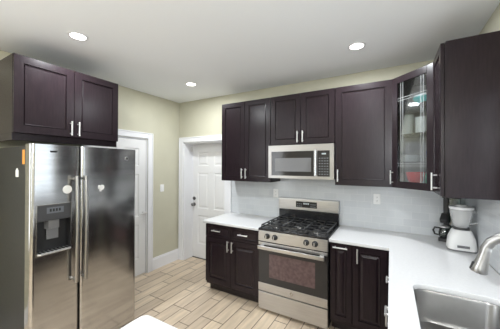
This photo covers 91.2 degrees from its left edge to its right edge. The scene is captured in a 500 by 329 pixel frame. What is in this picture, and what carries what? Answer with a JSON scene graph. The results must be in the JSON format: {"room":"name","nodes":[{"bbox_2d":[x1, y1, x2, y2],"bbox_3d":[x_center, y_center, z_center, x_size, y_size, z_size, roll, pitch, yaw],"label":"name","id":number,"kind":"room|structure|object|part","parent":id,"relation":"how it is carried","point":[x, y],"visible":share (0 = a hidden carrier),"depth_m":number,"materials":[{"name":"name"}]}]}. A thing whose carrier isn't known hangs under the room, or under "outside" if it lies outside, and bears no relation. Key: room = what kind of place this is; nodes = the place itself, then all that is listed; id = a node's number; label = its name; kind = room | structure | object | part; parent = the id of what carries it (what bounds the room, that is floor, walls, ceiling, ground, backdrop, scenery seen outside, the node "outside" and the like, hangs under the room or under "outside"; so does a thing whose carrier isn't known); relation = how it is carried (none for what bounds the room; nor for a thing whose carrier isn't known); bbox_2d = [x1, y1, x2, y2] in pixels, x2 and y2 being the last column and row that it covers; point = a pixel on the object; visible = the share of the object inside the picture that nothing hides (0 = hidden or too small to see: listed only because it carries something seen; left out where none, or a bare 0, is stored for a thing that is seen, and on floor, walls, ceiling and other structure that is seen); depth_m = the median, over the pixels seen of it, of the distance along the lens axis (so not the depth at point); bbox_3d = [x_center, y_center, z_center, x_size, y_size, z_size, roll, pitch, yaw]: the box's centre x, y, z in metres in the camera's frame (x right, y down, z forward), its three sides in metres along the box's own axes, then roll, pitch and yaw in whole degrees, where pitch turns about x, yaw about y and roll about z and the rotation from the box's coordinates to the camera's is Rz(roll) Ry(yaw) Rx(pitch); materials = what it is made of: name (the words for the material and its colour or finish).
{"room":"kitchen","nodes":[
{"label":"kitchen","id":0,"kind":"room"},
{"bbox_2d":[0,50,178,257],"bbox_3d":[-2.902,0.266,1.465,0.120,2.700,6.500,0,0,30],"label":"wall","id":1,"kind":"structure","parent":0,"point":[138,111],"depth_m":3.91,"materials":[{"name":"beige paint"}]},
{"bbox_2d":[0,53,117,146],"bbox_3d":[-1.896,-0.537,2.440,0.650,0.688,0.858,0,0,30],"label":"upper cabinet","id":2,"kind":"object","parent":1,"relation":"attached to","point":[40,101],"visible":1,"depth_m":2.16,"materials":[{"name":"brown wood"}]},
{"bbox_3d":[-1.763,-0.567,2.117,0.020,0.626,0.425,0,0,30],"label":"door","id":3,"kind":"part","parent":2,"relation":"part of","materials":[{"name":"brown wood"}]},
{"bbox_3d":[-1.918,-0.222,2.449,0.565,0.058,0.855,0,0,30],"label":"light rail","id":4,"kind":"part","parent":2,"relation":"part of","materials":[{"name":"brown wood"}]},
{"bbox_3d":[-1.647,-0.333,2.260,0.039,0.130,0.012,0,0,30],"label":"handle","id":5,"kind":"part","parent":2,"relation":"part of","materials":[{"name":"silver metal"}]},
{"bbox_3d":[-1.549,-0.564,2.489,0.020,0.626,0.425,0,0,30],"label":"door","id":6,"kind":"part","parent":2,"relation":"part of","materials":[{"name":"brown wood"}]},
{"bbox_2d":[82,129,153,272],"bbox_3d":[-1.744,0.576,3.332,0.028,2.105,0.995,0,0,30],"label":"trim","id":7,"kind":"structure","parent":1,"relation":"attached to","point":[121,132],"depth_m":3.71,"materials":[{"name":"white paint"}]},
{"bbox_2d":[91,137,146,275],"bbox_3d":[-1.754,0.624,3.338,0.109,1.985,0.785,0,0,30],"label":"door","id":8,"kind":"structure","parent":1,"relation":"in","point":[139,146],"depth_m":3.60,"materials":[{"name":"white paint"}]},
{"bbox_2d":[160,184,163,191],"bbox_3d":[-1.410,0.378,3.932,0.009,0.116,0.072,0,0,30],"label":"light switch","id":9,"kind":"object","parent":1,"relation":"attached to","point":[161,185],"visible":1,"depth_m":3.93,"materials":[{"name":"white plastic"}]},
{"bbox_2d":[153,249,177,269],"bbox_3d":[-1.365,1.539,4.003,0.016,0.188,0.553,0,0,30],"label":"baseboard","id":10,"kind":"structure","parent":1,"relation":"attached to","point":[159,261],"depth_m":3.98,"materials":[{"name":"white paint"}]},
{"bbox_2d":[118,257,338,328],"bbox_3d":[-1.153,1.643,0.566,4.110,0.050,7.000,0,0,30],"label":"floor","id":11,"kind":"structure","parent":0,"point":[178,293],"depth_m":2.84,"materials":[{"name":"brown wood"}]},
{"bbox_2d":[0,143,134,328],"bbox_3d":[-1.740,0.735,2.366,0.938,1.778,0.866,0,0,30],"label":"refrigerator","id":12,"kind":"object","parent":11,"relation":"on","point":[67,213],"visible":1,"depth_m":2.03,"materials":[{"name":"grey metal"}]},
{"bbox_3d":[-1.571,0.717,1.961,0.090,1.743,0.330,0,0,30],"label":"freezer door","id":13,"kind":"part","parent":12,"relation":"part of","materials":[{"name":"silver metal"}]},
{"bbox_3d":[-1.438,0.531,2.026,0.077,0.876,0.029,0,0,30],"label":"handle","id":14,"kind":"part","parent":12,"relation":"part of","materials":[{"name":"silver metal"}]},
{"bbox_3d":[-1.404,0.532,2.086,0.077,0.876,0.029,0,0,30],"label":"handle","id":15,"kind":"part","parent":12,"relation":"part of","materials":[{"name":"silver metal"}]},
{"bbox_3d":[-1.354,0.719,2.340,0.090,1.743,0.528,0,0,30],"label":"fridge door","id":16,"kind":"part","parent":12,"relation":"part of","materials":[{"name":"silver metal"}]},
{"bbox_2d":[206,223,259,302],"bbox_3d":[-0.095,1.192,3.222,0.786,0.884,0.644,0,0,30],"label":"base cabinet","id":17,"kind":"object","parent":11,"relation":"on","point":[232,253],"visible":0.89,"depth_m":2.96,"materials":[{"name":"brown wood"}]},
{"bbox_3d":[-0.400,0.842,3.084,0.388,0.156,0.020,0,0,30],"label":"drawer","id":18,"kind":"part","parent":17,"relation":"part of","materials":[{"name":"brown wood"}]},
{"bbox_3d":[-0.401,1.212,3.082,0.388,0.571,0.020,0,0,30],"label":"door","id":19,"kind":"part","parent":17,"relation":"part of","materials":[{"name":"brown wood"}]},
{"bbox_2d":[203,212,275,230],"bbox_3d":[-0.101,0.735,3.229,0.807,0.030,0.628,0,0,30],"label":"countertop","id":20,"kind":"structure","parent":17,"relation":"on","point":[238,220],"depth_m":3.15,"materials":[{"name":"white stone"}]},
{"bbox_3d":[-0.061,1.212,2.887,0.388,0.571,0.020,0,0,30],"label":"door","id":21,"kind":"part","parent":17,"relation":"part of","materials":[{"name":"brown wood"}]},
{"bbox_3d":[-0.060,0.842,2.889,0.388,0.156,0.020,0,0,30],"label":"drawer","id":22,"kind":"part","parent":17,"relation":"part of","materials":[{"name":"brown wood"}]},
{"bbox_2d":[257,197,339,328],"bbox_3d":[0.565,1.033,2.802,0.762,1.203,0.700,0,0,30],"label":"range","id":23,"kind":"object","parent":11,"relation":"on","point":[294,247],"visible":0.99,"depth_m":2.58,"materials":[{"name":"silver metal"}]},
{"bbox_3d":[0.406,0.902,2.525,0.722,0.036,0.060,0,0,30],"label":"oven handle","id":24,"kind":"part","parent":23,"relation":"part of","materials":[{"name":"silver metal"}]},
{"bbox_3d":[0.421,1.351,2.552,0.754,0.087,0.004,0,0,30],"label":"trim","id":25,"kind":"part","parent":23,"relation":"part of","materials":[{"name":"silver metal"}]},
{"bbox_3d":[0.429,1.500,2.565,0.754,0.188,0.030,0,0,30],"label":"warming drawer","id":26,"kind":"part","parent":23,"relation":"part of","materials":[{"name":"silver metal"}]},
{"bbox_3d":[0.430,1.126,2.567,0.754,0.537,0.029,0,0,30],"label":"oven door","id":27,"kind":"part","parent":23,"relation":"part of","materials":[{"name":"black glass"}]},
{"bbox_3d":[0.423,0.874,2.554,0.754,0.033,0.004,0,0,30],"label":"trim","id":28,"kind":"part","parent":23,"relation":"part of","materials":[{"name":"silver metal"}]},
{"bbox_3d":[0.430,0.791,2.567,0.758,0.113,0.034,0,0,30],"label":"control panel","id":29,"kind":"part","parent":23,"relation":"part of","materials":[{"name":"silver metal"}]},
{"bbox_2d":[258,219,338,239],"bbox_3d":[0.569,0.722,2.807,0.762,0.024,0.581,0,0,30],"label":"cooktop","id":30,"kind":"object","parent":23,"relation":"in","point":[306,235],"depth_m":2.66,"materials":[{"name":"black metal"}]},
{"bbox_3d":[0.702,0.503,3.058,0.267,0.075,0.003,0,0,30],"label":"clock panel","id":31,"kind":"part","parent":23,"relation":"part of","materials":[{"name":"black glass"}]},
{"bbox_3d":[0.636,0.787,2.413,0.060,0.060,0.036,0,0,30],"label":"knob","id":32,"kind":"part","parent":23,"relation":"part of","materials":[{"name":"black plastic"}]},
{"bbox_2d":[330,242,388,328],"bbox_3d":[1.142,1.193,2.511,0.515,0.884,0.644,0,0,30],"label":"base cabinet","id":33,"kind":"object","parent":11,"relation":"on","point":[359,288],"visible":0.85,"depth_m":2.27,"materials":[{"name":"brown wood"}]},
{"bbox_3d":[0.872,1.131,2.351,0.194,0.733,0.020,0,0,30],"label":"door","id":34,"kind":"part","parent":33,"relation":"part of","materials":[{"name":"brown wood"}]},
{"bbox_3d":[0.988,0.843,2.253,0.012,0.130,0.039,0,0,30],"label":"handle","id":35,"kind":"part","parent":33,"relation":"part of","materials":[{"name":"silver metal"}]},
{"bbox_3d":[1.086,1.132,2.228,0.285,0.733,0.020,0,0,30],"label":"door","id":36,"kind":"part","parent":33,"relation":"part of","materials":[{"name":"brown wood"}]},
{"bbox_2d":[385,276,388,326],"bbox_3d":[1.265,1.189,1.608,0.654,0.884,0.430,0,0,30],"label":"base cabinet","id":37,"kind":"object","parent":11,"relation":"on","point":[387,277],"visible":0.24,"depth_m":1.61,"materials":[{"name":"brown wood"}]},
{"bbox_3d":[0.910,1.000,1.608,0.039,0.130,0.012,0,0,30],"label":"handle","id":38,"kind":"part","parent":37,"relation":"part of","materials":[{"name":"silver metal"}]},
{"bbox_2d":[384,292,464,316],"bbox_3d":[0.933,1.185,1.029,0.654,0.884,0.900,0,0,30],"label":"base cabinet","id":39,"kind":"object","parent":11,"relation":"on","point":[386,307],"visible":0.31,"depth_m":1.38,"materials":[{"name":"brown wood"}]},
{"bbox_3d":[0.779,0.828,1.380,0.039,0.012,0.100,0,0,30],"label":"handle","id":40,"kind":"part","parent":39,"relation":"part of","materials":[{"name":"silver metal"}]},
{"bbox_2d":[0,0,499,102],"bbox_3d":[-1.194,-1.108,0.493,4.110,0.050,6.800,0,0,30],"label":"ceiling","id":41,"kind":"structure","parent":0,"point":[152,47],"depth_m":2.05,"materials":[{"name":"white paint"}]},
{"bbox_2d":[67,31,88,40],"bbox_3d":[-1.441,-1.072,2.053,0.152,0.007,0.152,0,0,30],"label":"recessed light","id":42,"kind":"object","parent":41,"relation":"in","point":[78,36],"visible":1,"depth_m":2.05,"materials":[{"name":"white paint"}]},
{"bbox_2d":[185,82,196,85],"bbox_3d":[-0.782,-1.064,3.255,0.152,0.007,0.152,0,0,30],"label":"recessed light","id":43,"kind":"object","parent":41,"relation":"in","point":[187,83],"visible":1,"depth_m":3.25,"materials":[{"name":"white paint"}]},
{"bbox_2d":[348,42,365,49],"bbox_3d":[0.962,-1.063,2.206,0.152,0.007,0.152,0,0,30],"label":"recessed light","id":44,"kind":"object","parent":41,"relation":"in","point":[357,45],"visible":1,"depth_m":2.20,"materials":[{"name":"white paint"}]},
{"bbox_2d":[179,60,436,236],"bbox_3d":[0.456,0.286,3.365,4.110,2.700,0.140,0,0,30],"label":"wall","id":45,"kind":"structure","parent":0,"point":[203,117],"depth_m":3.54,"materials":[{"name":"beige paint"}]},
{"bbox_2d":[178,135,231,259],"bbox_3d":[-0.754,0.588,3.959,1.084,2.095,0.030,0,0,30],"label":"trim","id":46,"kind":"structure","parent":45,"relation":"attached to","point":[228,184],"depth_m":4.18,"materials":[{"name":"white paint"}]},
{"bbox_2d":[191,143,223,258],"bbox_3d":[-0.667,0.637,4.143,0.838,1.975,0.106,0,0,30],"label":"door","id":47,"kind":"structure","parent":45,"relation":"in","point":[208,184],"depth_m":4.22,"materials":[{"name":"white paint"}]},
{"bbox_2d":[222,98,279,181],"bbox_3d":[-0.001,-0.304,3.333,0.745,1.053,0.360,0,0,30],"label":"upper cabinet","id":48,"kind":"object","parent":45,"relation":"attached to","point":[246,125],"visible":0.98,"depth_m":3.19,"materials":[{"name":"brown wood"}]},
{"bbox_3d":[-0.228,-0.305,3.311,0.368,1.049,0.020,0,0,30],"label":"door","id":49,"kind":"part","parent":48,"relation":"part of","materials":[{"name":"brown wood"}]},
{"bbox_3d":[0.095,-0.304,3.126,0.369,1.049,0.020,0,0,30],"label":"door","id":50,"kind":"part","parent":48,"relation":"part of","materials":[{"name":"brown wood"}]},
{"bbox_2d":[273,189,277,196],"bbox_3d":[0.350,0.389,3.330,0.072,0.116,0.008,0,0,30],"label":"wall outlet","id":51,"kind":"object","parent":45,"relation":"attached to","point":[275,191],"visible":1,"depth_m":3.33,"materials":[{"name":"white plastic"}]},
{"bbox_2d":[271,88,334,145],"bbox_3d":[0.655,-0.531,2.957,0.762,0.597,0.360,0,0,30],"label":"upper cabinet","id":52,"kind":"object","parent":45,"relation":"attached to","point":[306,117],"visible":0.9,"depth_m":2.81,"materials":[{"name":"brown wood"}]},
{"bbox_3d":[0.424,-0.532,2.938,0.377,0.593,0.020,0,0,30],"label":"door","id":53,"kind":"part","parent":52,"relation":"part of","materials":[{"name":"brown wood"}]},
{"bbox_2d":[268,143,334,179],"bbox_3d":[0.638,-0.029,2.918,0.762,0.389,0.438,0,0,30],"label":"microwave","id":54,"kind":"object","parent":52,"relation":"attached to","point":[306,161],"visible":0.98,"depth_m":2.75,"materials":[{"name":"silver metal"}]},
{"bbox_3d":[0.708,-0.019,2.653,0.024,0.280,0.048,0,0,30],"label":"handle","id":55,"kind":"part","parent":54,"relation":"part of","materials":[{"name":"silver metal"}]},
{"bbox_3d":[0.755,-0.532,2.748,0.377,0.593,0.020,0,0,30],"label":"door","id":56,"kind":"part","parent":52,"relation":"part of","materials":[{"name":"brown wood"}]},
{"bbox_2d":[231,178,464,236],"bbox_3d":[0.894,0.229,3.028,2.699,0.985,0.008,0,0,30],"label":"backsplash","id":57,"kind":"structure","parent":45,"relation":"attached to","point":[403,210],"depth_m":2.79,"materials":[{"name":"tile"}]},
{"bbox_2d":[335,79,391,186],"bbox_3d":[1.220,-0.303,2.631,0.537,1.053,0.360,0,0,30],"label":"upper cabinet","id":58,"kind":"object","parent":45,"relation":"attached to","point":[363,112],"visible":0.89,"depth_m":2.51,"materials":[{"name":"brown wood"}]},
{"bbox_2d":[373,194,380,204],"bbox_3d":[1.410,0.385,2.721,0.072,0.116,0.008,0,0,30],"label":"wall outlet","id":59,"kind":"object","parent":45,"relation":"attached to","point":[376,197],"visible":1,"depth_m":2.72,"materials":[{"name":"white plastic"}]},
{"bbox_2d":[390,63,432,191],"bbox_3d":[1.640,-0.303,2.245,0.624,1.053,0.612,0,0,30],"label":"upper cabinet","id":60,"kind":"object","parent":45,"relation":"attached to","point":[405,87],"visible":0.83,"depth_m":2.32,"materials":[{"name":"brown wood"}]},
{"bbox_3d":[1.442,-0.304,2.183,0.003,0.925,0.291,0,0,-15],"label":"glass pane","id":61,"kind":"part","parent":60,"relation":"part of","materials":[{"name":"clear glass"}]},
{"bbox_2d":[404,114,413,133],"bbox_3d":[1.516,-0.377,2.379,0.132,0.190,0.132,0,0,30],"label":"tumbler","id":62,"kind":"object","parent":60,"relation":"on","point":[409,123],"visible":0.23,"depth_m":2.32,"materials":[{"name":"white ceramic"}]},
{"bbox_2d":[402,160,421,161],"bbox_3d":[1.553,-0.030,2.373,0.200,0.015,0.200,0,0,30],"label":"plate","id":63,"kind":"object","parent":60,"relation":"on","point":[407,160],"visible":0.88,"depth_m":2.30,"materials":[{"name":"white ceramic"}]},
{"bbox_3d":[1.553,-0.042,2.373,0.200,0.015,0.200,0,0,30],"label":"plate","id":64,"kind":"object","parent":63,"relation":"on","visible":0},
{"bbox_3d":[1.553,-0.055,2.373,0.200,0.015,0.200,0,0,30],"label":"plate","id":65,"kind":"object","parent":64,"relation":"on","visible":0},
{"bbox_2d":[402,156,421,157],"bbox_3d":[1.553,-0.067,2.373,0.200,0.015,0.200,0,0,30],"label":"plate","id":66,"kind":"object","parent":65,"relation":"on","point":[408,156],"visible":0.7,"depth_m":2.30,"materials":[{"name":"white ceramic"}]},
{"bbox_2d":[403,131,426,138],"bbox_3d":[1.654,-0.279,2.242,0.558,0.007,0.562,0,0,30],"label":"shelf","id":67,"kind":"object","parent":60,"relation":"attached to","point":[419,135],"depth_m":2.32,"materials":[{"name":"clear glass"}]},
{"bbox_2d":[406,172,425,182],"bbox_3d":[1.538,0.137,2.277,0.156,0.135,0.156,0,0,30],"label":"bowl","id":68,"kind":"object","parent":60,"relation":"in","point":[417,177],"visible":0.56,"depth_m":2.22,"materials":[{"name":"red ceramic"}]},
{"bbox_2d":[408,101,426,112],"bbox_3d":[1.655,-0.538,2.244,0.558,0.007,0.562,0,0,30],"label":"shelf","id":69,"kind":"object","parent":60,"relation":"attached to","point":[418,107],"depth_m":2.33,"materials":[{"name":"clear glass"}]},
{"bbox_2d":[413,94,426,102],"bbox_3d":[1.606,-0.575,2.214,0.230,0.065,0.230,0,0,30],"label":"bowl","id":70,"kind":"object","parent":60,"relation":"on","point":[418,99],"visible":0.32,"depth_m":2.18,"materials":[{"name":"teal ceramic"}]},
{"bbox_2d":[415,116,426,132],"bbox_3d":[1.578,-0.358,2.245,0.112,0.150,0.112,0,0,30],"label":"tumbler","id":71,"kind":"object","parent":60,"relation":"on","point":[418,120],"visible":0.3,"depth_m":2.21,"materials":[{"name":"white ceramic"}]},
{"bbox_2d":[479,3,499,274],"bbox_3d":[0.505,0.268,-0.493,0.120,2.700,6.500,0,0,30],"label":"wall","id":72,"kind":"structure","parent":0,"point":[493,24],"depth_m":1.72,"materials":[{"name":"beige paint"}]},
{"bbox_2d":[431,31,499,199],"bbox_3d":[1.515,-0.305,1.760,0.358,1.059,0.368,0,0,30],"label":"upper cabinet","id":73,"kind":"object","parent":72,"relation":"attached to","point":[466,70],"visible":1,"depth_m":1.60,"materials":[{"name":"brown wood"}]},
{"bbox_3d":[1.362,0.125,1.815,0.039,0.130,0.012,0,0,30],"label":"handle","id":74,"kind":"part","parent":73,"relation":"part of","materials":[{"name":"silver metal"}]},
{"bbox_3d":[1.404,-0.306,1.830,0.020,1.049,0.352,0,0,30],"label":"door","id":75,"kind":"part","parent":73,"relation":"part of","materials":[{"name":"brown wood"}]},
{"bbox_2d":[465,199,499,273],"bbox_3d":[1.334,0.441,1.077,0.008,0.545,2.950,0,0,30],"label":"backsplash","id":76,"kind":"structure","parent":72,"relation":"attached to","point":[484,221],"depth_m":1.84,"materials":[{"name":"tile"}]},
{"bbox_3d":[-0.207,1.180,0.646,0.960,0.884,0.636,0,0,30],"label":"base cabinet","id":77,"kind":"object","parent":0,"visible":0},
{"bbox_2d":[120,225,499,328],"bbox_3d":[0.618,0.729,1.476,1.630,0.030,2.952,0,0,30],"label":"countertop","id":78,"kind":"structure","parent":77,"relation":"on","point":[416,261],"depth_m":1.61,"materials":[{"name":"white stone"}]},
{"bbox_2d":[432,196,460,241],"bbox_3d":[1.873,0.509,2.333,0.170,0.425,0.192,0,0,-40],"label":"coffee maker","id":79,"kind":"object","parent":78,"relation":"on","point":[445,218],"visible":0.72,"depth_m":2.34,"materials":[{"name":"black plastic"}]},
{"bbox_3d":[1.936,0.504,2.316,0.084,0.364,0.080,0,0,-40],"label":"water tank","id":80,"kind":"part","parent":79,"relation":"part of","materials":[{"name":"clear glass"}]},
{"bbox_2d":[414,289,499,328],"bbox_3d":[0.966,0.836,1.052,0.450,0.184,0.835,0,0,30],"label":"sink","id":81,"kind":"object","parent":78,"relation":"in","point":[436,310],"visible":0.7,"depth_m":1.39,"materials":[{"name":"metal"}]},
{"bbox_2d":[446,204,477,253],"bbox_3d":[1.796,0.530,2.068,0.217,0.380,0.168,0,0,30],"label":"blender","id":82,"kind":"object","parent":78,"relation":"on","point":[459,238],"visible":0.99,"depth_m":2.02,"materials":[{"name":"grey plastic"}]},
{"bbox_3d":[1.788,0.357,2.074,0.168,0.034,0.168,0,0,30],"label":"lid","id":83,"kind":"part","parent":82,"relation":"part of","materials":[{"name":"white plastic"}]},
{"bbox_2d":[453,222,469,230],"bbox_3d":[1.804,0.462,2.064,0.199,0.172,0.160,0,0,30],"label":"jar","id":84,"kind":"object","parent":82,"relation":"on","point":[455,228],"depth_m":2.05,"materials":[{"name":"white plastic"}]},
{"bbox_3d":[1.787,0.628,2.073,0.192,0.160,0.156,0,0,30],"label":"motor","id":85,"kind":"part","parent":82,"relation":"part of","materials":[{"name":"white plastic"}]},
{"bbox_2d":[469,233,499,274],"bbox_3d":[1.169,0.509,1.071,0.112,0.408,0.322,0,0,-21],"label":"faucet","id":86,"kind":"object","parent":78,"relation":"on","point":[480,264],"visible":1,"depth_m":1.15,"materials":[{"name":"silver metal"}]}
]}

